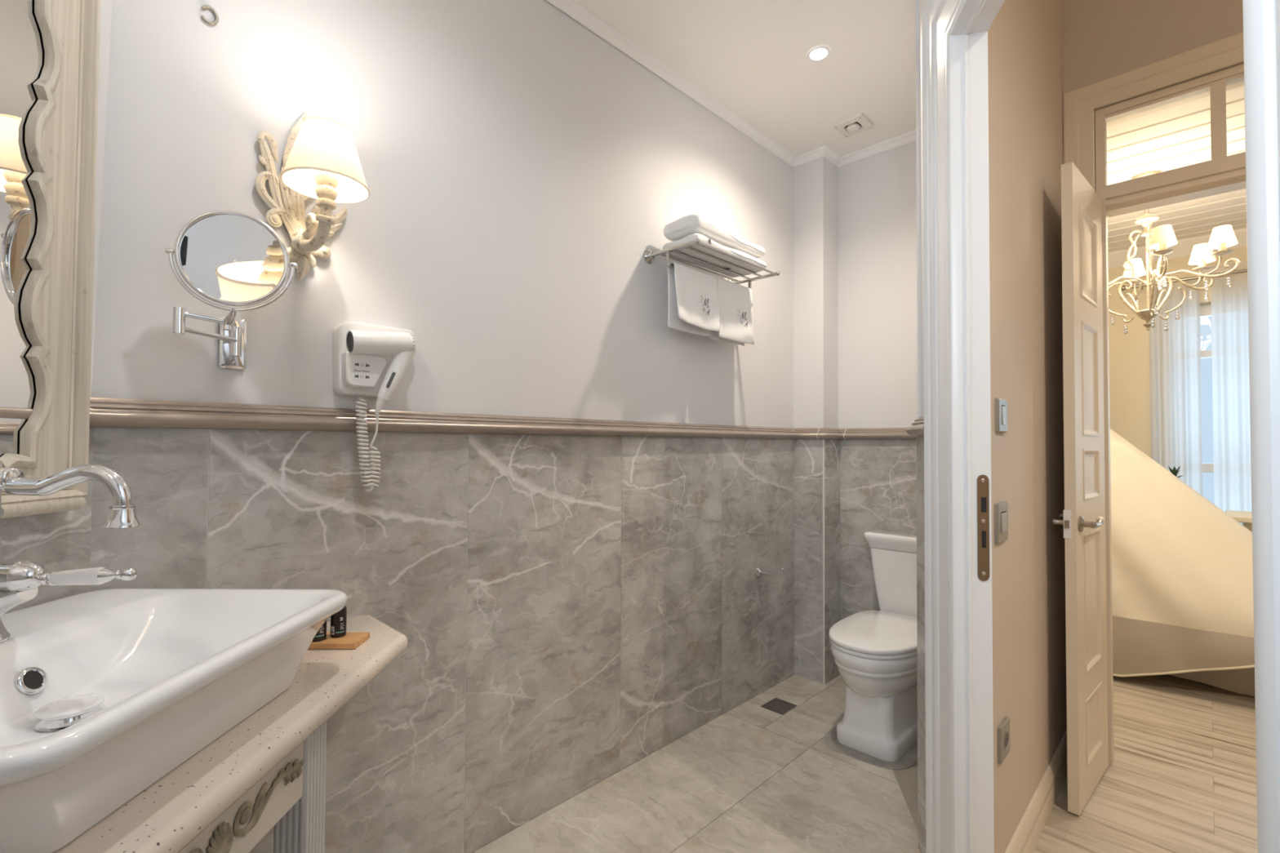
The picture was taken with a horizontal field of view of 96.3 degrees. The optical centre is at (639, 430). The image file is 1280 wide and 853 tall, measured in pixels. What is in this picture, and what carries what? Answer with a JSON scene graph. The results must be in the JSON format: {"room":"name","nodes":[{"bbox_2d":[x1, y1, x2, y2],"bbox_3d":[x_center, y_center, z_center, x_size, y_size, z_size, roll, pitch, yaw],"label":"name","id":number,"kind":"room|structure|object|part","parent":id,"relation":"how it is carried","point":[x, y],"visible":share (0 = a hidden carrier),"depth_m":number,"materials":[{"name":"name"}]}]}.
{"room":"hotel bathroom","nodes":[
{"label":"hotel bathroom","id":0,"kind":"room"},
{"bbox_2d":[0,0,111,613],"bbox_3d":[-1.093,-0.190,0.801,0.140,2.735,0.640,0,-1,0],"label":"wall","id":1,"kind":"structure","parent":0,"point":[58,541],"depth_m":1.04,"materials":[{"name":"white paint"}]},
{"bbox_2d":[0,0,101,519],"bbox_3d":[-1.008,-0.433,0.806,0.046,1.138,0.479,0,-1,0],"label":"wall mirror","id":2,"kind":"object","parent":1,"relation":"attached to","point":[50,49],"visible":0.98,"depth_m":0.97,"materials":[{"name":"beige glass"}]},
{"bbox_2d":[0,0,44,457],"bbox_3d":[-1.015,-0.444,0.807,0.012,1.037,0.360,0,-1,0],"label":"mirror glass","id":3,"kind":"object","parent":2,"relation":"attached to","point":[22,22],"depth_m":0.94,"materials":[{"name":"silver"}]},
{"bbox_3d":[-1.000,-0.437,0.807,0.014,1.047,0.368,0,-1,0],"label":"scalloped moulding","id":4,"kind":"part","parent":2,"relation":"part of","materials":[{"name":"beige wood"}]},
{"bbox_2d":[88,0,794,852],"bbox_3d":[-0.162,-0.157,2.065,0.131,2.735,2.800,-1,-2,45],"label":"wall","id":5,"kind":"structure","parent":0,"point":[569,609],"depth_m":1.65,"materials":[{"name":"white paint"}]},
{"bbox_2d":[200,4,218,25],"bbox_3d":[-0.920,-0.888,1.228,0.007,0.040,0.032,-1,-2,45],"label":"ring","id":6,"kind":"object","parent":5,"relation":"attached to","point":[215,21],"visible":1,"depth_m":1.23,"materials":[{"name":"beige"}]},
{"bbox_2d":[164,209,297,369],"bbox_3d":[-0.836,-0.285,1.201,0.216,0.299,0.158,1,-1,-25],"label":"mirror","id":7,"kind":"object","parent":5,"relation":"attached to","point":[228,257],"visible":1,"depth_m":1.14,"materials":[{"name":"silver metal"}]},
{"bbox_3d":[-0.862,-0.223,1.139,0.012,0.016,0.072,-1,-2,45],"label":"arm","id":8,"kind":"part","parent":7,"relation":"part of","materials":[{"name":"silver metal"}]},
{"bbox_3d":[-0.880,-0.196,1.175,0.011,0.013,0.120,0,-1,9],"label":"arm","id":9,"kind":"part","parent":7,"relation":"part of","materials":[{"name":"silver metal"}]},
{"bbox_3d":[-0.825,-0.224,1.152,0.052,0.039,0.019,-1,-2,45],"label":"post","id":10,"kind":"part","parent":7,"relation":"part of","materials":[{"name":"silver metal"}]},
{"bbox_3d":[-0.808,-0.342,1.142,0.173,0.173,0.012,1,-1,-25],"label":"magnifying glass","id":11,"kind":"part","parent":7,"relation":"part of","materials":[{"name":"white mirror"}]},
{"bbox_3d":[-0.886,-0.190,1.248,0.010,0.110,0.048,-1,-2,45],"label":"wall plate","id":12,"kind":"part","parent":7,"relation":"part of","materials":[{"name":"silver metal"}]},
{"bbox_2d":[254,111,369,280],"bbox_3d":[-0.708,-0.549,1.266,0.245,0.399,0.196,-1,-2,45],"label":"wall sconce","id":13,"kind":"object","parent":5,"relation":"attached to","point":[321,160],"visible":0.99,"depth_m":1.28,"materials":[{"name":"white fabric"}]},
{"bbox_3d":[-0.729,-0.450,1.282,0.168,0.096,0.045,-1,-2,41],"label":"arm","id":14,"kind":"part","parent":13,"relation":"part of"},
{"bbox_3d":[-0.679,-0.591,1.244,0.167,0.124,0.167,-1,-2,45],"label":"lamp shade","id":15,"kind":"part","parent":13,"relation":"part of","materials":[{"name":"white fabric"}]},
{"bbox_2d":[332,321,416,397],"bbox_3d":[-0.654,-0.175,1.436,0.077,0.181,0.194,-1,-2,45],"label":"holder","id":16,"kind":"object","parent":5,"relation":"attached to","point":[353,375],"visible":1,"depth_m":1.38,"materials":[{"name":"white plastic"}]},
{"bbox_2d":[346,330,415,492],"bbox_3d":[-0.632,-0.049,1.402,0.071,0.397,0.156,-1,-2,45],"label":"hair dryer","id":17,"kind":"object","parent":16,"relation":"in","point":[401,346],"visible":1,"depth_m":1.39,"materials":[{"name":"white plastic"}]},
{"bbox_3d":[-0.662,0.033,1.396,0.058,0.232,0.034,1,-1,-21],"label":"coiled cord","id":18,"kind":"part","parent":17,"relation":"part of","materials":[{"name":"white plastic"}]},
{"bbox_2d":[386,372,395,387],"bbox_3d":[-0.606,-0.123,1.396,0.023,0.040,0.008,1,-2,-42],"label":"switch","id":19,"kind":"object","parent":17,"relation":"attached to","point":[390,376],"depth_m":1.40,"materials":[{"name":"grey plastic"}]},
{"bbox_3d":[-0.606,-0.143,1.425,0.052,0.144,0.091,-1,-2,45],"label":"handle","id":20,"kind":"part","parent":17,"relation":"part of","materials":[{"name":"white plastic"}]},
{"bbox_2d":[0,397,924,439],"bbox_3d":[0.139,-0.017,1.577,1.000,0.056,3.176,-1,-2,45],"label":"trim","id":21,"kind":"structure","parent":5,"relation":"attached to","point":[104,411],"depth_m":1.47,"materials":[{"name":"ceramic"}]},
{"bbox_2d":[644,238,779,288],"bbox_3d":[0.308,-0.645,2.294,0.247,0.087,0.586,-1,-2,45],"label":"towel rack","id":22,"kind":"object","parent":5,"relation":"attached to","point":[649,255],"visible":0.8,"depth_m":2.21,"materials":[{"name":"silver metal"}]},
{"bbox_3d":[0.104,-0.637,2.122,0.014,0.060,0.014,-1,-2,45],"label":"post","id":23,"kind":"part","parent":22,"relation":"part of","materials":[{"name":"silver metal"}]},
{"bbox_3d":[0.128,-0.667,2.099,0.227,0.018,0.019,-1,-2,45],"label":"arm","id":24,"kind":"part","parent":22,"relation":"part of","materials":[{"name":"silver metal"}]},
{"bbox_2d":[667,262,719,337],"bbox_3d":[0.210,-0.503,2.218,0.070,0.243,0.263,-1,-2,45],"label":"hand towel","id":25,"kind":"object","parent":22,"relation":"hanging from","point":[693,301],"visible":0.99,"depth_m":2.19,"materials":[{"name":"grey fabric"}]},
{"bbox_2d":[662,233,766,277],"bbox_3d":[0.309,-0.690,2.284,0.182,0.056,0.465,-1,-2,45],"label":"bath towel","id":26,"kind":"object","parent":22,"relation":"on","point":[704,240],"visible":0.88,"depth_m":2.22,"materials":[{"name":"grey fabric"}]},
{"bbox_2d":[663,213,764,258],"bbox_3d":[0.307,-0.758,2.286,0.170,0.076,0.454,-1,-2,45],"label":"bath towel","id":27,"kind":"object","parent":26,"relation":"on","point":[686,225],"visible":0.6,"depth_m":2.16,"materials":[{"name":"white fabric"}]},
{"bbox_2d":[709,276,754,346],"bbox_3d":[0.389,-0.493,2.399,0.251,0.252,0.065,2,-2,-43],"label":"hand towel","id":28,"kind":"object","parent":22,"relation":"hanging from","point":[735,300],"visible":0.94,"depth_m":2.38,"materials":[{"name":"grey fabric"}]},
{"bbox_3d":[0.478,-0.626,2.500,0.014,0.060,0.014,-1,-2,45],"label":"post","id":29,"kind":"part","parent":22,"relation":"part of","materials":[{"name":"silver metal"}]},
{"bbox_3d":[0.503,-0.656,2.477,0.227,0.018,0.019,-1,-2,45],"label":"arm","id":30,"kind":"part","parent":22,"relation":"part of","materials":[{"name":"silver metal"}]},
{"bbox_2d":[546,0,915,167],"bbox_3d":[0.587,-1.422,1.170,2.243,0.036,3.180,-1,-2,45],"label":"trim","id":31,"kind":"structure","parent":5,"relation":"attached to","point":[572,8],"depth_m":2.42,"materials":[{"name":"white"}]},
{"bbox_2d":[755,567,784,576],"bbox_3d":[0.613,0.660,2.697,0.062,0.044,0.159,-1,-2,45],"label":"toilet roll holder","id":32,"kind":"object","parent":5,"relation":"attached to","point":[758,571],"visible":1,"depth_m":2.66,"materials":[{"name":"silver metal"}]},
{"bbox_3d":[0.577,0.662,2.655,0.047,0.017,0.015,-1,-2,38],"label":"arm","id":33,"kind":"part","parent":32,"relation":"part of","materials":[{"name":"silver metal"}]},
{"bbox_2d":[471,675,920,852],"bbox_3d":[0.535,1.224,1.125,2.250,0.060,3.300,-1,-2,45],"label":"floor","id":34,"kind":"structure","parent":0,"point":[753,778],"depth_m":1.89,"materials":[{"name":"tile"}]},
{"bbox_2d":[179,721,326,852],"bbox_3d":[-0.800,0.830,0.780,0.454,0.698,0.541,0,-1,0],"label":"vanity unit","id":35,"kind":"object","parent":34,"relation":"on","point":[290,799],"visible":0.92,"depth_m":0.95,"materials":[{"name":"paint"}]},
{"bbox_2d":[55,614,408,852],"bbox_3d":[-0.772,0.459,0.788,0.522,0.040,1.275,0,-1,0],"label":"countertop","id":36,"kind":"structure","parent":35,"relation":"on","point":[172,812],"depth_m":0.78,"materials":[{"name":"stone"}]},
{"bbox_2d":[0,588,347,852],"bbox_3d":[-0.779,0.365,0.790,0.489,0.146,0.596,0,-1,0],"label":"basin","id":37,"kind":"object","parent":36,"relation":"in","point":[104,694],"visible":1,"depth_m":0.80,"materials":[{"name":"white ceramic"}]},
{"bbox_3d":[-0.784,0.397,0.789,0.069,0.003,0.069,0,-1,0],"label":"waste seat","id":38,"kind":"part","parent":37,"relation":"part of","materials":[{"name":"silver metal"}]},
{"bbox_2d":[0,460,141,642],"bbox_3d":[-0.821,0.146,0.795,0.245,0.294,0.062,0,-1,0],"label":"faucet","id":39,"kind":"object","parent":37,"relation":"on","point":[20,581],"visible":1,"depth_m":0.79,"materials":[{"name":"silver metal"}]},
{"bbox_3d":[-0.788,0.085,0.796,0.162,0.075,0.024,0,-1,0],"label":"spout","id":40,"kind":"part","parent":39,"relation":"part of","materials":[{"name":"silver metal"}]},
{"bbox_3d":[-0.775,0.202,0.794,0.069,0.025,0.024,0,-1,0],"label":"lever","id":41,"kind":"part","parent":39,"relation":"part of","materials":[{"name":"white ceramic"}]},
{"bbox_2d":[307,632,369,649],"bbox_3d":[-0.654,0.443,1.208,0.140,0.012,0.071,0,-1,-1],"label":"tray","id":42,"kind":"object","parent":36,"relation":"on","point":[351,641],"visible":0.52,"depth_m":1.18,"materials":[{"name":"brown wood"}]},
{"bbox_2d":[311,620,326,641],"bbox_3d":[-0.671,0.396,1.196,0.031,0.080,0.031,1,-1,-29],"label":"toiletry bottle","id":43,"kind":"object","parent":42,"relation":"on","point":[321,635],"visible":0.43,"depth_m":1.19,"materials":[{"name":"black plastic"}]},
{"bbox_2d":[329,605,346,638],"bbox_3d":[-0.641,0.396,1.220,0.031,0.080,0.031,1,-1,-29],"label":"toiletry bottle","id":44,"kind":"object","parent":42,"relation":"on","point":[339,620],"visible":0.73,"depth_m":1.21,"materials":[{"name":"black plastic"}]},
{"bbox_3d":[-0.605,0.836,1.017,0.058,0.698,0.069,0,-1,0],"label":"leg","id":45,"kind":"part","parent":35,"relation":"part of","materials":[{"name":"white paint"}]},
{"bbox_2d":[760,697,796,715],"bbox_3d":[0.618,1.224,2.551,0.110,0.003,0.124,-1,-2,45],"label":"floor drain","id":46,"kind":"object","parent":34,"relation":"on","point":[777,705],"visible":1,"depth_m":2.54,"materials":[{"name":"grey metal"}]},
{"bbox_2d":[793,156,839,684],"bbox_3d":[0.947,-0.130,2.996,0.196,2.735,0.316,-1,-2,45],"label":"wall pier","id":47,"kind":"object","parent":34,"relation":"on","point":[815,182],"visible":0.67,"depth_m":2.88,"materials":[{"name":"white paint"}]},
{"bbox_2d":[823,528,917,769],"bbox_3d":[1.039,0.843,2.378,0.408,0.764,0.712,-1,-2,45],"label":"toilet","id":48,"kind":"object","parent":34,"relation":"on","point":[874,652],"visible":0.68,"depth_m":2.20,"materials":[{"name":"white ceramic"}]},
{"bbox_3d":[0.980,0.811,2.319,0.358,0.024,0.544,-1,-2,45],"label":"lid","id":49,"kind":"part","parent":48,"relation":"part of","materials":[{"name":"white ceramic"}]},
{"bbox_3d":[0.979,0.832,2.317,0.352,0.018,0.532,-1,-2,45],"label":"seat","id":50,"kind":"part","parent":48,"relation":"part of","materials":[{"name":"white ceramic"}]},
{"bbox_3d":[1.234,0.507,2.581,0.408,0.069,0.162,-1,-2,45],"label":"cistern lid","id":51,"kind":"part","parent":48,"relation":"part of","materials":[{"name":"white ceramic"}]},
{"bbox_2d":[575,0,915,156],"bbox_3d":[0.618,-1.481,1.118,2.561,0.080,3.400,-1,-2,45],"label":"ceiling","id":52,"kind":"structure","parent":0,"point":[749,56],"depth_m":2.17,"materials":[{"name":"white paint"}]},
{"bbox_2d":[806,45,831,62],"bbox_3d":[0.671,-1.415,2.156,0.086,0.006,0.086,-1,-2,45],"label":"recessed light","id":53,"kind":"object","parent":52,"relation":"in","point":[819,53],"visible":1,"depth_m":2.15,"materials":[{"name":"white plastic"}]},
{"bbox_2d":[832,112,873,137],"bbox_3d":[0.978,-1.390,2.631,0.136,0.030,0.136,-1,-2,45],"label":"ceiling vent","id":54,"kind":"object","parent":52,"relation":"in","point":[857,123],"visible":1,"depth_m":2.61,"materials":[{"name":"white plastic"}]},
{"bbox_2d":[838,140,917,620],"bbox_3d":[1.321,-0.134,2.723,0.850,2.735,0.129,-1,-2,45],"label":"wall","id":55,"kind":"structure","parent":0,"point":[877,324],"depth_m":2.81,"materials":[{"name":"white paint"}]},
{"bbox_2d":[915,0,921,821],"bbox_3d":[1.234,-0.150,2.026,0.129,2.735,1.090,-1,-2,45],"label":"wall","id":56,"kind":"structure","parent":0,"point":[917,46],"depth_m":1.68,"materials":[{"name":"white paint"}]},
{"bbox_2d":[987,0,1066,852],"bbox_3d":[1.222,-0.411,1.871,0.115,3.250,1.358,-1,-2,45],"label":"wall","id":57,"kind":"structure","parent":0,"point":[1025,40],"depth_m":1.72,"materials":[{"name":"beige paint"}]},
{"bbox_2d":[916,0,927,852],"bbox_3d":[0.577,-0.422,0.411,0.055,3.200,2.622,0,-1,12],"label":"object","id":58,"kind":"structure","parent":57,"relation":"in","point":[920,439],"depth_m":1.65,"materials":[{"name":"white paint"}]},
{"bbox_2d":[921,0,1279,852],"bbox_3d":[0.669,0.028,0.913,0.090,2.325,1.222,0,-1,12],"label":"door frame","id":59,"kind":"structure","parent":58,"relation":"attached to","point":[958,612],"depth_m":1.30,"materials":[{"name":"white wood"}]},
{"bbox_3d":[0.777,0.220,1.299,0.024,0.240,0.002,0,-1,12],"label":"strike plate","id":60,"kind":"part","parent":59,"relation":"part of","materials":[{"name":"brown metal"}]},
{"bbox_2d":[994,501,1008,543],"bbox_3d":[0.931,0.236,1.475,0.013,0.100,0.100,-1,-2,45],"label":"light switch","id":61,"kind":"object","parent":57,"relation":"attached to","point":[1001,509],"visible":1,"depth_m":1.46,"materials":[{"name":"beige plastic"}]},
{"bbox_2d":[995,397,1007,432],"bbox_3d":[0.938,-0.039,1.486,0.013,0.087,0.085,-1,-2,45],"label":"light switch","id":62,"kind":"object","parent":57,"relation":"attached to","point":[1001,405],"visible":1,"depth_m":1.47,"materials":[{"name":"beige plastic"}]},
{"bbox_2d":[997,716,1009,764],"bbox_3d":[0.933,0.792,1.468,0.011,0.090,0.087,-1,-2,45],"label":"power socket","id":63,"kind":"object","parent":57,"relation":"attached to","point":[1003,729],"visible":1,"depth_m":1.45,"materials":[{"name":"beige plastic"}]},
{"bbox_2d":[1004,730,1008,750],"bbox_3d":[0.936,0.792,1.465,0.002,0.047,0.047,-1,-2,45],"label":"socket","id":64,"kind":"object","parent":63,"relation":"attached to","point":[1006,732],"depth_m":1.47,"materials":[{"name":"grey plastic"}]},
{"bbox_2d":[1004,729,1067,852],"bbox_3d":[1.214,1.155,1.743,0.016,0.114,1.170,-1,-2,45],"label":"baseboard","id":65,"kind":"structure","parent":57,"relation":"attached to","point":[1025,839],"depth_m":1.74,"materials":[{"name":"beige paint"}]},
{"bbox_2d":[1033,674,1257,852],"bbox_3d":[1.852,1.235,1.496,4.900,0.050,6.020,-1,-2,45],"label":"floor","id":66,"kind":"structure","parent":0,"point":[1181,778],"depth_m":1.99,"materials":[{"name":"brown wood"}]},
{"bbox_2d":[1110,428,1254,696],"bbox_3d":[2.612,0.200,3.183,2.530,2.103,0.844,-1,-2,45],"label":"bed","id":67,"kind":"object","parent":66,"relation":"on","point":[1182,566],"visible":0.27,"depth_m":2.79,"materials":[{"name":"beige fabric"}]},
{"bbox_2d":[1225,510,1252,532],"bbox_3d":[3.742,0.866,3.027,0.900,0.778,0.440,-1,-2,45],"label":"desk","id":68,"kind":"object","parent":66,"relation":"on","point":[1244,517],"visible":0.22,"depth_m":3.18,"materials":[{"name":"beige wood"}]},
{"bbox_3d":[3.350,0.892,3.583,0.226,0.746,0.226,-1,-2,45],"label":"side table","id":69,"kind":"object","parent":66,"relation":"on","visible":0},
{"bbox_2d":[1168,466,1183,478],"bbox_3d":[3.350,0.370,3.597,0.096,0.298,0.080,-1,-2,35],"label":"plant","id":70,"kind":"object","parent":69,"relation":"on","point":[1175,471],"visible":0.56,"depth_m":3.59,"materials":[{"name":"green plant"}]},
{"bbox_2d":[1062,0,1244,173],"bbox_3d":[2.322,-0.409,1.642,2.000,3.250,0.155,-1,-2,45],"label":"wall","id":71,"kind":"structure","parent":0,"point":[1103,39],"depth_m":2.09,"materials":[{"name":"beige paint"}]},
{"bbox_2d":[1062,31,1245,765],"bbox_3d":[2.095,-0.044,1.839,1.161,2.526,0.171,-1,-2,45],"label":"door frame","id":72,"kind":"structure","parent":71,"relation":"in","point":[1080,117],"depth_m":2.10,"materials":[{"name":"beige paint"}]},
{"bbox_2d":[1052,161,1108,815],"bbox_3d":[1.535,0.175,1.960,0.446,2.070,0.130,1,-2,-35],"label":"bedroom door","id":73,"kind":"structure","parent":72,"relation":"attached to","point":[1082,519],"depth_m":1.89,"materials":[{"name":"beige paint"}]},
{"bbox_3d":[1.405,0.301,1.907,0.113,0.051,0.045,1,-2,-41],"label":"handle","id":74,"kind":"part","parent":73,"relation":"part of","materials":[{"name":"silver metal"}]},
{"bbox_3d":[1.365,0.299,1.833,0.003,0.090,0.020,1,-2,-41],"label":"lock plate","id":75,"kind":"part","parent":73,"relation":"part of","materials":[{"name":"silver metal"}]},
{"bbox_3d":[1.535,-0.591,1.986,0.224,0.300,0.036,1,-2,-41],"label":"panel","id":76,"kind":"part","parent":73,"relation":"part of","materials":[{"name":"beige paint"}]},
{"bbox_3d":[1.533,-0.172,1.977,0.224,0.380,0.036,1,-2,-41],"label":"panel","id":77,"kind":"part","parent":73,"relation":"part of","materials":[{"name":"beige paint"}]},
{"bbox_3d":[1.455,0.300,1.851,0.113,0.051,0.045,1,-2,-41],"label":"handle","id":78,"kind":"part","parent":73,"relation":"part of","materials":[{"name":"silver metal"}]},
{"bbox_3d":[1.531,0.148,1.970,0.224,0.170,0.036,1,-2,-41],"label":"panel","id":79,"kind":"part","parent":73,"relation":"part of","materials":[{"name":"beige paint"}]},
{"bbox_3d":[1.528,0.571,1.961,0.224,0.455,0.036,1,-2,-41],"label":"panel","id":80,"kind":"part","parent":73,"relation":"part of","materials":[{"name":"beige paint"}]},
{"bbox_3d":[1.526,0.991,1.951,0.224,0.215,0.036,1,-2,-41],"label":"panel","id":81,"kind":"part","parent":73,"relation":"part of","materials":[{"name":"beige paint"}]},
{"bbox_3d":[2.042,-0.046,1.786,1.161,2.526,0.021,-1,-2,45],"label":"casing","id":82,"kind":"part","parent":72,"relation":"part of","materials":[{"name":"beige paint"}]},
{"bbox_2d":[1104,72,1245,189],"bbox_3d":[2.077,-1.044,1.837,0.918,0.280,0.040,-1,-2,45],"label":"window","id":83,"kind":"structure","parent":72,"relation":"attached to","point":[1217,89],"depth_m":1.95,"materials":[{"name":"beige paint"}]},
{"bbox_2d":[1106,85,1246,252],"bbox_3d":[3.059,-1.321,2.756,4.900,0.090,2.432,-1,-2,45],"label":"ceiling","id":84,"kind":"structure","parent":0,"point":[1177,136],"depth_m":2.67,"materials":[{"name":"white paint"}]},
{"bbox_2d":[1108,169,1239,333],"bbox_3d":[2.533,-0.891,2.865,0.634,0.781,0.634,-1,-2,45],"label":"chandelier","id":85,"kind":"object","parent":84,"relation":"hanging from","point":[1222,237],"visible":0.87,"depth_m":2.84,"materials":[{"name":"beige metal"}]},
{"bbox_3d":[2.447,-0.781,3.013,0.011,0.465,0.313,1,-1,-30],"label":"arm","id":86,"kind":"part","parent":85,"relation":"part of","materials":[{"name":"beige metal"}]},
{"bbox_3d":[2.367,-0.750,2.863,0.328,0.099,0.011,0,-1,0],"label":"arm","id":87,"kind":"part","parent":85,"relation":"part of","materials":[{"name":"beige metal"}]},
{"bbox_3d":[2.670,-0.880,3.100,0.100,0.085,0.099,-1,-2,45],"label":"lamp shade","id":88,"kind":"part","parent":85,"relation":"part of","materials":[{"name":"white fabric"}]},
{"bbox_3d":[2.616,-0.745,3.005,0.011,0.099,0.328,0,-1,30],"label":"arm","id":89,"kind":"part","parent":85,"relation":"part of","materials":[{"name":"beige metal"}]},
{"bbox_3d":[2.534,-1.030,2.868,0.096,0.113,0.096,-1,-2,45],"label":"crown","id":90,"kind":"part","parent":85,"relation":"part of","materials":[{"name":"beige metal"}]},
{"bbox_3d":[2.533,-0.808,2.863,0.010,0.420,0.009,0,-1,0],"label":"stem","id":91,"kind":"part","parent":85,"relation":"part of","materials":[{"name":"beige metal"}]},
{"bbox_3d":[2.531,-0.551,2.858,0.092,0.106,0.092,-1,-2,45],"label":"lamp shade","id":92,"kind":"part","parent":85,"relation":"part of","materials":[{"name":"beige metal"}]},
{"bbox_3d":[2.446,-0.788,2.713,0.011,0.465,0.313,0,-1,30],"label":"arm","id":93,"kind":"part","parent":85,"relation":"part of","materials":[{"name":"beige metal"}]},
{"bbox_2d":[1159,241,1166,250],"bbox_3d":[2.396,-0.842,2.629,0.027,0.048,0.026,-1,-2,45],"label":"candle","id":94,"kind":"object","parent":85,"relation":"on","point":[1162,246],"depth_m":2.62,"materials":[{"name":"beige paint"}]},
{"bbox_3d":[2.396,-0.892,2.630,0.100,0.085,0.099,-1,-2,45],"label":"lamp shade","id":95,"kind":"part","parent":85,"relation":"part of","materials":[{"name":"white fabric"}]},
{"bbox_3d":[2.706,-0.783,2.862,0.313,0.465,0.011,0,-1,0],"label":"arm","id":96,"kind":"part","parent":85,"relation":"part of","materials":[{"name":"beige metal"}]},
{"bbox_3d":[2.615,-0.752,2.719,0.011,0.099,0.328,1,-1,-30],"label":"arm","id":97,"kind":"part","parent":85,"relation":"part of","materials":[{"name":"beige metal"}]},
{"bbox_2d":[1198,258,1205,266],"bbox_3d":[2.805,-0.835,2.863,0.027,0.048,0.026,-1,-2,45],"label":"candle","id":98,"kind":"object","parent":85,"relation":"on","point":[1202,262],"depth_m":2.85,"materials":[{"name":"beige paint"}]},
{"bbox_3d":[2.805,-0.884,2.864,0.100,0.085,0.099,-1,-2,45],"label":"lamp shade","id":99,"kind":"part","parent":85,"relation":"part of","materials":[{"name":"white fabric"}]},
{"bbox_2d":[1217,242,1226,250],"bbox_3d":[2.668,-0.841,2.628,0.027,0.048,0.026,-1,-2,45],"label":"candle","id":100,"kind":"object","parent":85,"relation":"on","point":[1223,246],"depth_m":2.62,"materials":[{"name":"beige paint"}]},
{"bbox_3d":[2.668,-0.890,2.629,0.100,0.085,0.099,-1,-2,45],"label":"lamp shade","id":101,"kind":"part","parent":85,"relation":"part of","materials":[{"name":"white fabric"}]},
{"bbox_2d":[1107,246,1247,457],"bbox_3d":[3.907,-0.042,3.593,4.900,2.620,0.200,-1,-2,45],"label":"wall","id":102,"kind":"structure","parent":0,"point":[1129,353],"depth_m":3.96,"materials":[{"name":"beige paint"}]},
{"bbox_2d":[1107,227,1247,268],"bbox_3d":[3.821,-1.204,3.525,4.700,0.100,0.064,-1,-2,45],"label":"trim","id":103,"kind":"structure","parent":102,"relation":"attached to","point":[1184,247],"depth_m":3.79,"materials":[{"name":"white wood"}]},
{"bbox_2d":[1120,268,1247,290],"bbox_3d":[3.868,-0.981,3.426,1.536,0.033,0.127,-1,-2,45],"label":"curtain rod","id":104,"kind":"object","parent":102,"relation":"attached to","point":[1123,288],"visible":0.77,"depth_m":3.70,"materials":[{"name":"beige metal"}]},
{"bbox_2d":[1149,280,1202,495],"bbox_3d":[3.474,0.141,3.720,0.244,2.195,0.048,-1,-2,45],"label":"curtain","id":105,"kind":"object","parent":104,"relation":"hanging from","point":[1175,353],"visible":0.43,"depth_m":3.71,"materials":[{"name":"white fabric"}]},
{"bbox_2d":[1210,273,1251,524],"bbox_3d":[3.767,0.136,3.431,0.476,2.195,0.045,-1,-2,45],"label":"curtain","id":106,"kind":"object","parent":104,"relation":"hanging from","point":[1229,305],"visible":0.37,"depth_m":3.55,"materials":[{"name":"white fabric"}]},
{"bbox_2d":[1200,304,1213,472],"bbox_3d":[4.024,-0.043,3.512,1.220,1.580,0.050,-1,-2,45],"label":"window","id":107,"kind":"structure","parent":102,"relation":"in","point":[1205,310],"depth_m":3.78,"materials":[{"name":"white"}]},
{"bbox_2d":[1201,260,1247,274],"bbox_3d":[3.720,-1.032,3.644,0.220,0.056,0.027,-1,-2,45],"label":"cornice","id":108,"kind":"structure","parent":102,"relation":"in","point":[1243,264],"depth_m":3.63,"materials":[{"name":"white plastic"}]}
]}

